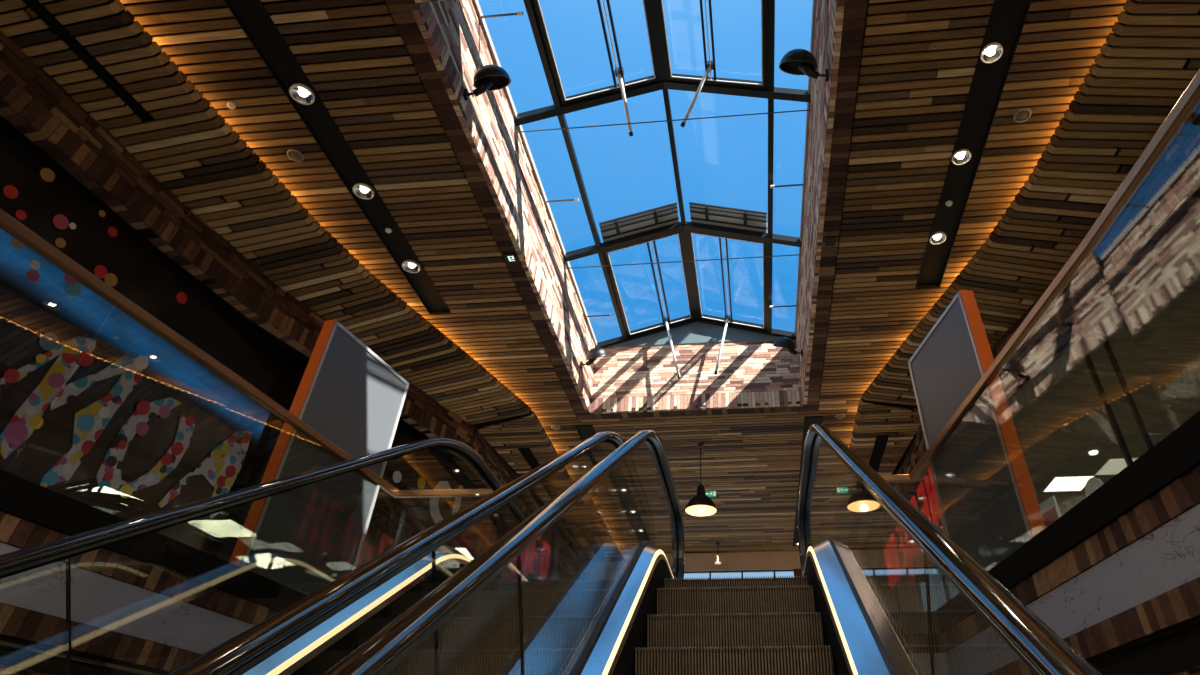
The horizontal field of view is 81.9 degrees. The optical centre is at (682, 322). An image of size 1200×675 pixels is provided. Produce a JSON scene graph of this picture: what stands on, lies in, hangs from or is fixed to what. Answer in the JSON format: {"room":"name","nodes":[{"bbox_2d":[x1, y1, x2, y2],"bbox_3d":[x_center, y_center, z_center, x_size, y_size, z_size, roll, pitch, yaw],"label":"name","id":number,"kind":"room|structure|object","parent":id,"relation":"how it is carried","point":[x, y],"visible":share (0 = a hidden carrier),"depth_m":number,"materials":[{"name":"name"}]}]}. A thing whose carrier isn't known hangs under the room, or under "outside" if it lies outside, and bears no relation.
{"room":"shopping mall","nodes":[
{"label":"shopping mall","id":0,"kind":"room"},
{"bbox_2d":[0,667,46,674],"bbox_3d":[-6.393,1.341,3.088,5.414,0.022,7.273,-3,-37,5],"label":"ceiling","id":1,"kind":"structure","parent":0,"point":[3,670],"depth_m":3.97,"materials":[{"name":"brown wood"}]},
{"bbox_2d":[0,640,158,674],"bbox_3d":[-6.210,0.996,3.293,5.980,0.735,7.230,-3,-37,5],"label":"floor","id":2,"kind":"structure","parent":0,"point":[1,643],"depth_m":3.94,"materials":[{"name":"stone"}]},
{"bbox_2d":[0,542,253,653],"bbox_3d":[-3.701,0.914,3.042,0.035,0.260,7.295,-8,-37,11],"label":"trim","id":3,"kind":"structure","parent":2,"relation":"attached to","point":[97,600],"depth_m":4.10,"materials":[{"name":"white stone"}]},
{"bbox_2d":[0,511,277,671],"bbox_3d":[-3.694,0.913,3.041,0.042,0.530,7.289,-8,-37,11],"label":"trim","id":4,"kind":"structure","parent":2,"relation":"attached to","point":[17,622],"depth_m":4.08,"materials":[{"name":"wood"}]},
{"bbox_2d":[0,469,307,674],"bbox_3d":[-3.906,0.895,3.117,0.512,0.775,7.295,-8,-37,11],"label":"trim","id":5,"kind":"structure","parent":2,"relation":"attached to","point":[21,498],"depth_m":4.04,"materials":[{"name":"black metal"}]},
{"bbox_2d":[0,209,492,497],"bbox_3d":[-3.647,0.169,3.796,1.050,1.225,7.577,-12,-38,17],"label":"balustrade","id":6,"kind":"object","parent":2,"relation":"on","point":[10,225],"visible":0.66,"depth_m":4.76,"materials":[{"name":"brown wood"}]},
{"bbox_2d":[229,319,409,594],"bbox_3d":[-3.133,1.243,6.159,0.118,2.309,1.181,-9,-38,13],"label":"display board","id":7,"kind":"object","parent":2,"relation":"on","point":[304,539],"visible":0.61,"depth_m":6.02,"materials":[{"name":"grey plastic"}]},
{"bbox_2d":[0,117,565,578],"bbox_3d":[-4.831,2.588,9.209,0.819,3.745,19.032,-8,-37,11],"label":"wall","id":8,"kind":"structure","parent":0,"point":[147,277],"depth_m":7.42,"materials":[{"name":"paint"}]},
{"bbox_2d":[3,185,17,198],"bbox_3d":[-6.086,-1.184,6.210,0.001,0.126,0.120,-6,-37,9],"label":"dot","id":9,"kind":"object","parent":8,"relation":"attached to","point":[10,191],"visible":1,"depth_m":6.21,"materials":[{"name":"red"}]},
{"bbox_2d":[11,238,23,248],"bbox_3d":[-6.034,-0.723,6.220,0.001,0.110,0.104,-6,-37,9],"label":"dot","id":10,"kind":"object","parent":8,"relation":"attached to","point":[15,243],"visible":0.62,"depth_m":6.21,"materials":[{"name":"grey"}]},
{"bbox_2d":[15,210,26,219],"bbox_3d":[-6.053,-0.985,6.270,0.001,0.096,0.091,-6,-37,9],"label":"dot","id":11,"kind":"object","parent":8,"relation":"attached to","point":[20,214],"visible":1,"depth_m":6.27,"materials":[{"name":"red"}]},
{"bbox_2d":[26,269,39,281],"bbox_3d":[-5.984,-0.432,6.313,0.001,0.120,0.114,-6,-37,9],"label":"dot","id":12,"kind":"object","parent":8,"relation":"attached to","point":[32,275],"visible":1,"depth_m":6.31,"materials":[{"name":"purple"}]},
{"bbox_2d":[30,260,39,269],"bbox_3d":[-5.992,-0.533,6.342,0.001,0.090,0.086,-6,-37,9],"label":"dot","id":13,"kind":"object","parent":8,"relation":"attached to","point":[34,264],"visible":1,"depth_m":6.34,"materials":[{"name":"grey"}]},
{"bbox_2d":[40,168,54,181],"bbox_3d":[-6.057,-1.408,6.539,0.001,0.136,0.129,-6,-37,9],"label":"dot","id":14,"kind":"object","parent":8,"relation":"attached to","point":[47,174],"visible":1,"depth_m":6.54,"materials":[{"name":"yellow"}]},
{"bbox_2d":[40,333,58,350],"bbox_3d":[-5.905,0.179,6.390,0.001,0.174,0.165,-6,-37,9],"label":"dot","id":15,"kind":"object","parent":8,"relation":"attached to","point":[48,341],"visible":1,"depth_m":6.39,"materials":[{"name":"blue"}]},
{"bbox_2d":[55,238,65,247],"bbox_3d":[-5.979,-0.765,6.589,0.001,0.100,0.095,-6,-37,9],"label":"dot","id":16,"kind":"object","parent":8,"relation":"attached to","point":[60,242],"visible":1,"depth_m":6.59,"materials":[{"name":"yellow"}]},
{"bbox_2d":[53,214,68,229],"bbox_3d":[-5.994,-0.970,6.609,0.001,0.152,0.144,-6,-37,9],"label":"dot","id":17,"kind":"object","parent":8,"relation":"attached to","point":[60,221],"visible":1,"depth_m":6.61,"materials":[{"name":"pink"}]},
{"bbox_2d":[64,273,76,283],"bbox_3d":[-5.931,-0.438,6.650,0.001,0.140,0.133,-6,-37,9],"label":"dot","id":18,"kind":"object","parent":8,"relation":"attached to","point":[70,280],"visible":0.52,"depth_m":6.63,"materials":[{"name":"purple"}]},
{"bbox_2d":[64,281,80,295],"bbox_3d":[-5.921,-0.335,6.654,0.001,0.170,0.162,-6,-37,9],"label":"dot","id":19,"kind":"object","parent":8,"relation":"attached to","point":[70,289],"visible":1,"depth_m":6.65,"materials":[{"name":"blue"}]},
{"bbox_2d":[0,337,147,487],"bbox_3d":[-5.831,0.742,6.452,0.020,1.622,1.110,-6,-37,9],"label":"letter","id":20,"kind":"object","parent":8,"relation":"in","point":[90,422],"depth_m":6.50,"materials":[{"name":"multicoloured"}]},
{"bbox_2d":[94,265,107,278],"bbox_3d":[-5.890,-0.512,6.941,0.001,0.142,0.135,-6,-37,9],"label":"dot","id":21,"kind":"object","parent":8,"relation":"attached to","point":[100,271],"visible":0.96,"depth_m":6.94,"materials":[{"name":"red"}]},
{"bbox_2d":[104,273,116,286],"bbox_3d":[-5.866,-0.438,7.033,0.001,0.142,0.135,-6,-37,9],"label":"dot","id":22,"kind":"object","parent":8,"relation":"attached to","point":[110,279],"visible":0.88,"depth_m":7.03,"materials":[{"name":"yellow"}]},
{"bbox_2d":[108,227,117,236],"bbox_3d":[-5.912,-0.940,7.109,0.001,0.108,0.103,-6,-37,9],"label":"dot","id":23,"kind":"object","parent":8,"relation":"attached to","point":[112,231],"visible":1,"depth_m":7.11,"materials":[{"name":"red"}]},
{"bbox_2d":[0,228,269,444],"bbox_3d":[-6.041,-0.618,6.154,0.003,0.490,6.750,-6,-37,9],"label":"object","id":24,"kind":"object","parent":8,"relation":"attached to","point":[88,312],"visible":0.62,"depth_m":7.17,"materials":[{"name":"blue"}]},
{"bbox_2d":[96,398,194,497],"bbox_3d":[-5.633,1.322,7.268,0.020,1.155,0.791,-6,-37,9],"label":"letter","id":25,"kind":"object","parent":8,"relation":"in","point":[108,476],"depth_m":7.18,"materials":[{"name":"multicoloured paint"}]},
{"bbox_2d":[177,292,186,303],"bbox_3d":[-5.719,-0.280,7.826,0.001,0.140,0.133,-6,-37,9],"label":"dot","id":26,"kind":"object","parent":8,"relation":"attached to","point":[181,297],"visible":1,"depth_m":7.83,"materials":[{"name":"red paint"}]},
{"bbox_2d":[158,431,252,518],"bbox_3d":[-5.480,1.669,7.961,0.020,1.272,0.815,-6,-37,9],"label":"letter","id":27,"kind":"object","parent":8,"relation":"in","point":[222,466],"depth_m":8.10,"materials":[{"name":"multicoloured"}]},
{"bbox_2d":[393,471,401,482],"bbox_3d":[-4.360,2.357,10.469,0.016,0.180,0.171,-12,-38,17],"label":"sticker","id":28,"kind":"object","parent":8,"relation":"attached to","point":[397,476],"visible":1,"depth_m":10.46,"materials":[{"name":"grey"}]},
{"bbox_2d":[417,477,425,488],"bbox_3d":[-4.170,2.562,10.944,0.016,0.180,0.171,-12,-38,17],"label":"sticker","id":29,"kind":"object","parent":8,"relation":"attached to","point":[421,482],"visible":1,"depth_m":10.93,"materials":[{"name":"yellow"}]},
{"bbox_2d":[429,481,462,523],"bbox_3d":[-3.936,3.024,11.358,0.030,0.920,0.753,-12,-38,17],"label":"letter","id":30,"kind":"object","parent":8,"relation":"in","point":[434,507],"depth_m":11.22,"materials":[{"name":"grey"}]},
{"bbox_2d":[0,42,576,574],"bbox_3d":[-4.547,0.796,10.484,0.948,0.940,19.095,-7,-37,10],"label":"wall","id":31,"kind":"structure","parent":0,"point":[147,233],"depth_m":7.44,"materials":[{"name":"black wood"}]},
{"bbox_2d":[0,26,579,578],"bbox_3d":[-4.515,0.946,10.366,0.932,0.582,19.032,-7,-37,10],"label":"lintel","id":32,"kind":"object","parent":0,"point":[217,251],"visible":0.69,"depth_m":7.53,"materials":[{"name":"wood"}]},
{"bbox_2d":[0,0,606,560],"bbox_3d":[-3.813,0.731,10.544,1.884,0.090,19.028,-8,-37,11],"label":"ceiling","id":33,"kind":"structure","parent":0,"point":[406,343],"depth_m":7.87,"materials":[{"name":"brown wood"}]},
{"bbox_2d":[393,0,594,412],"bbox_3d":[-2.064,-1.153,9.297,0.224,1.360,7.320,-3,-37,5],"label":"wall","id":34,"kind":"structure","parent":0,"point":[456,31],"depth_m":8.22,"materials":[{"name":"brick"}]},
{"bbox_2d":[463,64,510,100],"bbox_3d":[-1.983,-2.450,6.965,0.469,0.325,0.337,-3,-37,5],"label":"wall spotlight","id":35,"kind":"object","parent":34,"relation":"attached to","point":[490,77],"visible":1,"depth_m":6.92,"materials":[{"name":"black paint"}]},
{"bbox_2d":[481,11,522,17],"bbox_3d":[-1.976,-3.341,7.454,0.487,0.044,0.044,-3,-37,5],"label":"rod","id":36,"kind":"object","parent":34,"relation":"attached to","point":[520,13],"visible":1,"depth_m":7.44,"materials":[{"name":"metal"}]},
{"bbox_2d":[505,253,517,262],"bbox_3d":[-2.148,-0.808,8.603,0.120,0.022,0.150,-3,-37,5],"label":"plate","id":37,"kind":"object","parent":34,"relation":"attached to","point":[511,257],"visible":1,"depth_m":8.59,"materials":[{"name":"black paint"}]},
{"bbox_2d":[546,198,578,202],"bbox_3d":[-1.706,-1.716,9.656,0.487,0.044,0.044,-3,-37,5],"label":"rod","id":38,"kind":"object","parent":34,"relation":"attached to","point":[574,199],"visible":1,"depth_m":9.64,"materials":[{"name":"metal"}]},
{"bbox_2d":[580,347,607,367],"bbox_3d":[-1.457,0.562,11.333,0.469,0.325,0.337,-3,-37,5],"label":"wall spotlight","id":39,"kind":"object","parent":34,"relation":"attached to","point":[593,354],"visible":1,"depth_m":11.23,"materials":[{"name":"black paint"}]},
{"bbox_2d":[385,0,867,419],"bbox_3d":[-0.150,-0.726,8.747,4.155,0.060,7.852,-3,-37,5],"label":"trim","id":40,"kind":"structure","parent":34,"relation":"attached to","point":[836,183],"depth_m":7.68,"materials":[{"name":"wood"}]},
{"bbox_2d":[472,0,815,348],"bbox_3d":[-0.134,-2.006,9.690,3.745,0.664,7.720,-3,-37,5],"label":"skylight frame","id":41,"kind":"structure","parent":34,"relation":"in","point":[696,330],"depth_m":9.78,"materials":[{"name":"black metal"}]},
{"bbox_2d":[531,0,660,136],"bbox_3d":[-0.974,-3.314,7.831,1.269,0.695,2.482,-3,-37,5],"label":"window","id":42,"kind":"structure","parent":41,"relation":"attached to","point":[622,86],"depth_m":8.28,"materials":[{"name":"black metal"}]},
{"bbox_2d":[599,203,678,241],"bbox_3d":[-0.661,-1.526,10.633,1.186,0.400,0.435,-3,-37,5],"label":"louver","id":43,"kind":"object","parent":41,"relation":"on","point":[620,227],"visible":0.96,"depth_m":10.58,"materials":[{"name":"silver metal"}]},
{"bbox_2d":[603,231,694,378],"bbox_3d":[-0.513,-0.195,11.385,1.269,1.494,2.370,-3,-37,5],"label":"roof vent","id":44,"kind":"object","parent":41,"relation":"attached to","point":[667,322],"visible":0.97,"depth_m":11.77,"materials":[{"name":"black metal"}]},
{"bbox_2d":[656,0,767,127],"bbox_3d":[0.319,-3.404,7.688,1.274,0.694,2.400,-3,-37,5],"label":"roof vent","id":45,"kind":"object","parent":41,"relation":"attached to","point":[709,65],"visible":0.98,"depth_m":8.27,"materials":[{"name":"black metal"}]},
{"bbox_2d":[687,231,767,374],"bbox_3d":[0.784,-0.280,11.289,1.274,1.444,2.370,-3,-37,5],"label":"roof vent","id":46,"kind":"object","parent":41,"relation":"attached to","point":[728,319],"visible":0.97,"depth_m":11.70,"materials":[{"name":"black metal"}]},
{"bbox_2d":[689,202,766,232],"bbox_3d":[0.696,-1.587,10.512,1.166,0.395,0.435,-3,-37,5],"label":"panel","id":47,"kind":"object","parent":41,"relation":"on","point":[751,220],"visible":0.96,"depth_m":10.46,"materials":[{"name":"silver metal"}]},
{"bbox_2d":[517,109,810,132],"bbox_3d":[-0.264,-2.479,8.444,3.639,0.014,0.016,-3,-37,5],"label":"wire","id":48,"kind":"object","parent":34,"relation":"attached to","point":[809,109],"visible":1,"depth_m":8.44,"materials":[{"name":"metal"}]},
{"bbox_2d":[566,254,801,268],"bbox_3d":[-0.007,-0.936,10.533,3.639,0.014,0.016,-3,-37,5],"label":"wire","id":49,"kind":"object","parent":34,"relation":"attached to","point":[795,254],"visible":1,"depth_m":10.52,"materials":[{"name":"metal"}]},
{"bbox_2d":[120,0,1199,553],"bbox_3d":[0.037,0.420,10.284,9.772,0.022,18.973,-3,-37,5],"label":"ceiling","id":50,"kind":"structure","parent":0,"point":[746,457],"depth_m":7.70,"materials":[{"name":"brown wood"}]},
{"bbox_2d":[287,149,303,161],"bbox_3d":[-4.145,-1.786,7.335,0.170,0.030,0.170,-3,-37,5],"label":"ceiling speaker","id":51,"kind":"object","parent":50,"relation":"attached to","point":[297,155],"visible":1,"depth_m":7.32,"materials":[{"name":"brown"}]},
{"bbox_2d":[289,151,301,159],"bbox_3d":[-4.145,-1.782,7.332,0.128,0.020,0.128,-3,-37,5],"label":"grille","id":52,"kind":"object","parent":51,"relation":"attached to","point":[297,155],"depth_m":7.32,"materials":[{"name":"brown"}]},
{"bbox_2d":[289,83,314,104],"bbox_3d":[-3.737,-2.243,6.735,0.232,0.038,0.232,-3,-37,5],"label":"recessed light","id":53,"kind":"object","parent":50,"relation":"in","point":[306,96],"visible":1,"depth_m":6.74,"materials":[{"name":"white metal"}]},
{"bbox_2d":[223,0,450,313],"bbox_3d":[-3.793,-2.592,6.281,0.320,0.054,8.250,-3,-37,5],"label":"trim","id":54,"kind":"structure","parent":50,"relation":"attached to","point":[252,16],"depth_m":7.17,"materials":[{"name":"black"}]},
{"bbox_2d":[352,183,374,199],"bbox_3d":[-3.611,-1.486,7.760,0.232,0.038,0.232,-3,-37,5],"label":"recessed light","id":55,"kind":"object","parent":50,"relation":"in","point":[360,190],"visible":1,"depth_m":7.76,"materials":[{"name":"white metal"}]},
{"bbox_2d":[402,260,420,272],"bbox_3d":[-3.484,-0.718,8.800,0.232,0.038,0.232,-3,-37,5],"label":"recessed light","id":56,"kind":"object","parent":50,"relation":"in","point":[411,266],"visible":1,"depth_m":8.80,"materials":[{"name":"white metal"}]},
{"bbox_2d":[575,425,641,543],"bbox_3d":[-1.431,3.835,14.967,0.320,0.054,6.780,-3,-37,5],"label":"trim","id":57,"kind":"structure","parent":50,"relation":"attached to","point":[596,454],"depth_m":14.49,"materials":[{"name":"black"}]},
{"bbox_2d":[685,443,716,516],"bbox_3d":[0.326,2.784,12.392,0.550,1.280,0.550,-3,-37,5],"label":"pendant lamp","id":58,"kind":"object","parent":50,"relation":"hanging from","point":[700,505],"visible":1,"depth_m":12.14,"materials":[{"name":"black metal"}]},
{"bbox_2d":[793,416,822,546],"bbox_3d":[2.609,3.632,14.621,0.320,0.054,6.780,-3,-37,5],"label":"trim","id":59,"kind":"structure","parent":50,"relation":"attached to","point":[808,420],"depth_m":12.84,"materials":[{"name":"black wood"}]},
{"bbox_2d":[929,231,946,244],"bbox_3d":[3.079,-1.018,8.279,0.202,0.038,0.202,-3,-37,5],"label":"recessed light","id":60,"kind":"object","parent":50,"relation":"in","point":[936,238],"visible":1,"depth_m":8.28,"materials":[{"name":"white metal"}]},
{"bbox_2d":[951,149,970,164],"bbox_3d":[2.956,-1.757,7.279,0.202,0.038,0.202,-3,-37,5],"label":"recessed light","id":61,"kind":"object","parent":50,"relation":"in","point":[961,156],"visible":1,"depth_m":7.28,"materials":[{"name":"white metal"}]},
{"bbox_2d":[915,0,1031,287],"bbox_3d":[2.814,-2.924,5.716,0.320,0.054,8.250,-3,-37,5],"label":"trim","id":62,"kind":"structure","parent":50,"relation":"attached to","point":[1007,18],"depth_m":6.99,"materials":[{"name":"black"}]},
{"bbox_2d":[980,42,1002,63],"bbox_3d":[2.837,-2.478,6.302,0.202,0.038,0.202,-3,-37,5],"label":"recessed light","id":63,"kind":"object","parent":50,"relation":"in","point":[995,50],"visible":1,"depth_m":6.30,"materials":[{"name":"white metal"}]},
{"bbox_2d":[1013,108,1031,121],"bbox_3d":[3.385,-2.063,6.828,0.170,0.030,0.170,-3,-37,5],"label":"ceiling speaker","id":64,"kind":"object","parent":50,"relation":"attached to","point":[1023,113],"visible":1,"depth_m":6.81,"materials":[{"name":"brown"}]},
{"bbox_2d":[1016,110,1028,119],"bbox_3d":[3.385,-2.059,6.825,0.128,0.020,0.128,-3,-37,5],"label":"grille","id":65,"kind":"object","parent":64,"relation":"attached to","point":[1020,114],"depth_m":6.81,"materials":[{"name":"brown"}]},
{"bbox_2d":[590,340,802,416],"bbox_3d":[0.227,0.971,12.154,3.645,1.375,0.224,-3,-37,5],"label":"wall","id":66,"kind":"structure","parent":0,"point":[750,372],"depth_m":12.02,"materials":[{"name":"brick"}]},
{"bbox_2d":[705,491,715,496],"bbox_3d":[0.578,3.521,14.079,0.220,0.120,0.040,-3,-37,5],"label":"exit sign","id":67,"kind":"object","parent":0,"point":[707,493],"visible":0.98,"depth_m":14.07,"materials":[{"name":"green plastic"}]},
{"bbox_2d":[579,549,890,571],"bbox_3d":[1.378,6.107,17.804,18.100,0.690,0.200,-3,-37,5],"label":"wall","id":68,"kind":"structure","parent":0,"point":[779,560],"depth_m":17.62,"materials":[{"name":"beige paint"}]},
{"bbox_2d":[796,0,862,403],"bbox_3d":[1.778,-1.346,8.968,0.224,1.360,7.320,-3,-37,5],"label":"wall","id":69,"kind":"structure","parent":0,"point":[825,18],"depth_m":7.98,"materials":[{"name":"brick"}]},
{"bbox_2d":[770,184,802,187],"bbox_3d":[1.438,-1.874,9.387,0.472,0.044,0.044,-3,-37,5],"label":"rod","id":70,"kind":"object","parent":69,"relation":"attached to","point":[771,186],"visible":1,"depth_m":9.38,"materials":[{"name":"metal"}]},
{"bbox_2d":[773,337,802,356],"bbox_3d":[1.704,0.385,11.139,0.469,0.325,0.337,-3,-37,5],"label":"wall spotlight","id":71,"kind":"object","parent":69,"relation":"attached to","point":[789,344],"visible":1,"depth_m":11.04,"materials":[{"name":"black paint"}]},
{"bbox_2d":[779,49,828,81],"bbox_3d":[1.180,-2.519,6.715,0.469,0.325,0.337,-3,-37,5],"label":"wall spotlight","id":72,"kind":"object","parent":69,"relation":"attached to","point":[795,61],"visible":1,"depth_m":6.66,"materials":[{"name":"black paint"}]},
{"bbox_2d":[825,236,835,245],"bbox_3d":[1.786,-0.982,8.299,0.120,0.022,0.150,-3,-37,5],"label":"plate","id":73,"kind":"object","parent":69,"relation":"attached to","point":[829,241],"visible":1,"depth_m":8.28,"materials":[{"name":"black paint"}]},
{"bbox_2d":[860,567,957,611],"bbox_3d":[1.355,7.937,16.456,18.100,3.855,0.200,-3,-37,5],"label":"piers","id":74,"kind":"object","parent":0,"point":[907,591],"depth_m":16.76,"materials":[{"name":"beige paint"}]},
{"bbox_2d":[684,570,793,578],"bbox_3d":[0.279,7.981,16.544,5.780,3.865,0.060,-3,-37,5],"label":"window","id":75,"kind":"structure","parent":74,"relation":"attached to","point":[774,571],"depth_m":17.54,"materials":[{"name":"black paint"}]},
{"bbox_2d":[793,569,801,577],"bbox_3d":[3.029,6.362,17.270,0.450,0.300,0.030,-3,-37,5],"label":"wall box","id":76,"kind":"object","parent":74,"relation":"attached to","point":[797,572],"visible":0.21,"depth_m":17.30,"materials":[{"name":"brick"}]},
{"bbox_2d":[849,0,1199,556],"bbox_3d":[3.891,0.366,9.915,1.914,0.090,18.943,1,-36,-1],"label":"ceiling","id":77,"kind":"structure","parent":0,"point":[992,279],"depth_m":7.47,"materials":[{"name":"brown wood"}]},
{"bbox_2d":[865,106,1199,577],"bbox_3d":[4.566,0.490,9.589,0.932,0.582,19.032,1,-36,-1],"label":"lintel","id":78,"kind":"object","parent":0,"point":[1147,210],"visible":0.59,"depth_m":7.79,"materials":[{"name":"wood"}]},
{"bbox_2d":[871,129,1199,577],"bbox_3d":[4.602,0.336,9.702,0.948,0.940,19.095,1,-36,-1],"label":"wall","id":79,"kind":"structure","parent":0,"point":[1190,193],"depth_m":7.94,"materials":[{"name":"black"}]},
{"bbox_2d":[890,540,924,610],"bbox_3d":[4.604,6.531,14.273,0.060,3.595,4.320,-3,-37,5],"label":"window","id":80,"kind":"structure","parent":79,"relation":"in","point":[913,562],"depth_m":12.97,"materials":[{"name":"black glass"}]},
{"bbox_2d":[924,485,950,601],"bbox_3d":[4.376,4.398,11.380,0.060,3.595,2.931,0,-36,1],"label":"window","id":81,"kind":"structure","parent":79,"relation":"in","point":[945,584],"depth_m":11.43,"materials":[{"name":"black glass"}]},
{"bbox_2d":[910,467,941,525],"bbox_3d":[4.141,3.162,11.617,0.072,0.909,1.525,-1,-36,3],"label":"fascia sign","id":82,"kind":"object","parent":81,"relation":"attached to","point":[932,498],"depth_m":11.47,"materials":[{"name":"red paint"}]},
{"bbox_2d":[1006,330,1132,506],"bbox_3d":[4.637,2.545,8.860,0.060,3.595,3.416,6,-37,-7],"label":"window","id":83,"kind":"structure","parent":79,"relation":"in","point":[1124,449],"depth_m":8.02,"materials":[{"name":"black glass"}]},
{"bbox_2d":[1039,495,1060,526],"bbox_3d":[4.682,2.545,8.728,0.026,0.550,0.420,6,-37,-7],"label":"poster","id":84,"kind":"object","parent":83,"relation":"attached to","point":[1049,508],"visible":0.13,"depth_m":8.74,"materials":[{"name":"grey paper"}]},
{"bbox_2d":[1042,506,1057,526],"bbox_3d":[4.673,2.584,8.698,0.004,0.390,0.360,6,-37,-7],"label":"print","id":85,"kind":"object","parent":84,"relation":"attached to","point":[1050,514],"depth_m":8.73,"materials":[{"name":"red"}]},
{"bbox_2d":[1085,477,1103,496],"bbox_3d":[4.840,1.990,8.049,0.032,0.340,0.323,6,-37,-7],"label":"sale sign","id":86,"kind":"object","parent":83,"relation":"attached to","point":[1093,483],"visible":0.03,"depth_m":8.10,"materials":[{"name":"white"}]},
{"bbox_2d":[1098,329,1153,449],"bbox_3d":[5.058,1.550,7.502,0.313,3.595,0.061,-3,-37,5],"label":"window","id":87,"kind":"structure","parent":79,"relation":"in","point":[1134,409],"depth_m":8.02,"materials":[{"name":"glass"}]},
{"bbox_2d":[878,220,1199,581],"bbox_3d":[6.678,0.697,9.220,5.550,0.050,18.900,-3,-37,5],"label":"ceiling","id":88,"kind":"structure","parent":0,"point":[1059,416],"depth_m":9.52,"materials":[{"name":"brown wood"}]},
{"bbox_2d":[883,523,920,589],"bbox_3d":[4.244,4.382,13.269,0.072,0.918,2.714,-1,-36,3],"label":"fascia sign","id":89,"kind":"object","parent":88,"relation":"attached to","point":[892,540],"depth_m":13.58,"materials":[{"name":"red paint"}]},
{"bbox_2d":[1042,475,1094,491],"bbox_3d":[6.782,2.836,12.062,0.680,0.019,0.680,-3,-37,5],"label":"tile","id":90,"kind":"structure","parent":88,"relation":"attached to","point":[1066,483],"depth_m":12.05,"materials":[{"name":"white tile"}]},
{"bbox_2d":[1093,456,1139,475],"bbox_3d":[7.352,2.402,11.463,0.680,0.019,0.680,-3,-37,5],"label":"tile","id":91,"kind":"structure","parent":88,"relation":"attached to","point":[1112,465],"depth_m":11.47,"materials":[{"name":"white tile"}]},
{"bbox_2d":[1092,623,1199,674],"bbox_3d":[5.303,0.414,2.304,7.080,0.735,7.220,-3,-37,5],"label":"floor","id":92,"kind":"structure","parent":0,"point":[1169,636],"depth_m":3.28,"materials":[{"name":"stone"}]},
{"bbox_2d":[884,611,945,652],"bbox_3d":[1.753,2.733,5.548,0.770,0.735,0.050,-3,-37,5],"label":"trim","id":93,"kind":"structure","parent":92,"relation":"attached to","point":[902,622],"depth_m":5.68,"materials":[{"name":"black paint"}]},
{"bbox_2d":[906,653,949,674],"bbox_3d":[1.753,2.803,5.512,0.770,0.260,0.014,-3,-37,5],"label":"trim","id":94,"kind":"structure","parent":92,"relation":"attached to","point":[921,663],"depth_m":5.52,"materials":[{"name":"brown wood"}]},
{"bbox_2d":[908,290,1045,592],"bbox_3d":[2.320,0.954,5.606,0.118,2.229,1.130,5,-37,-6],"label":"display board","id":95,"kind":"object","parent":92,"relation":"on","point":[988,502],"visible":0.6,"depth_m":5.45,"materials":[{"name":"grey plastic"}]},
{"bbox_2d":[851,69,1199,483],"bbox_3d":[2.227,-0.170,3.234,0.797,1.225,7.443,5,-37,-6],"label":"balustrade","id":96,"kind":"object","parent":92,"relation":"on","point":[1189,101],"visible":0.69,"depth_m":3.92,"materials":[{"name":"brown wood"}]},
{"bbox_2d":[935,410,1199,674],"bbox_3d":[2.459,0.576,2.573,0.534,0.775,7.283,1,-36,-1],"label":"trim","id":97,"kind":"structure","parent":92,"relation":"attached to","point":[1177,454],"depth_m":3.52,"materials":[{"name":"black metal"}]},
{"bbox_2d":[941,465,1199,674],"bbox_3d":[2.239,0.615,2.533,0.064,0.530,7.270,1,-36,-1],"label":"trim","id":98,"kind":"structure","parent":92,"relation":"attached to","point":[1175,606],"depth_m":3.48,"materials":[{"name":"wood"}]},
{"bbox_2d":[946,504,1199,674],"bbox_3d":[2.247,0.615,2.533,0.056,0.260,7.276,1,-36,-1],"label":"trim","id":99,"kind":"structure","parent":92,"relation":"attached to","point":[1167,558],"depth_m":3.57,"materials":[{"name":"white stone"}]},
{"bbox_2d":[1176,668,1199,674],"bbox_3d":[5.432,0.746,2.076,6.415,0.022,7.273,-3,-37,5],"label":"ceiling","id":100,"kind":"structure","parent":0,"point":[1196,671],"depth_m":3.60,"materials":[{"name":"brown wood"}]},
{"bbox_3d":[0.946,7.473,11.947,18.100,0.715,15.650,-3,-37,5],"label":"floor","id":101,"kind":"structure","parent":0,"visible":0},
{"bbox_2d":[0,432,650,674],"bbox_3d":[-1.476,2.004,2.147,1.516,5.877,8.502,-3,-37,5],"label":"escalator","id":102,"kind":"object","parent":101,"relation":"on","point":[313,634],"visible":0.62,"depth_m":3.52,"materials":[{"name":"black"}]},
{"bbox_2d":[508,541,638,674],"bbox_3d":[-0.614,1.995,2.322,0.253,3.981,7.845,-3,-37,5],"label":"panel","id":103,"kind":"object","parent":102,"relation":"attached to","point":[557,646],"visible":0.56,"depth_m":3.50,"materials":[{"name":"metal"}]},
{"bbox_2d":[323,424,1101,674],"bbox_3d":[0.214,1.919,2.002,1.457,5.877,8.502,-3,-37,5],"label":"escalator","id":104,"kind":"object","parent":101,"relation":"on","point":[828,620],"visible":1,"depth_m":3.59,"materials":[{"name":"black"}]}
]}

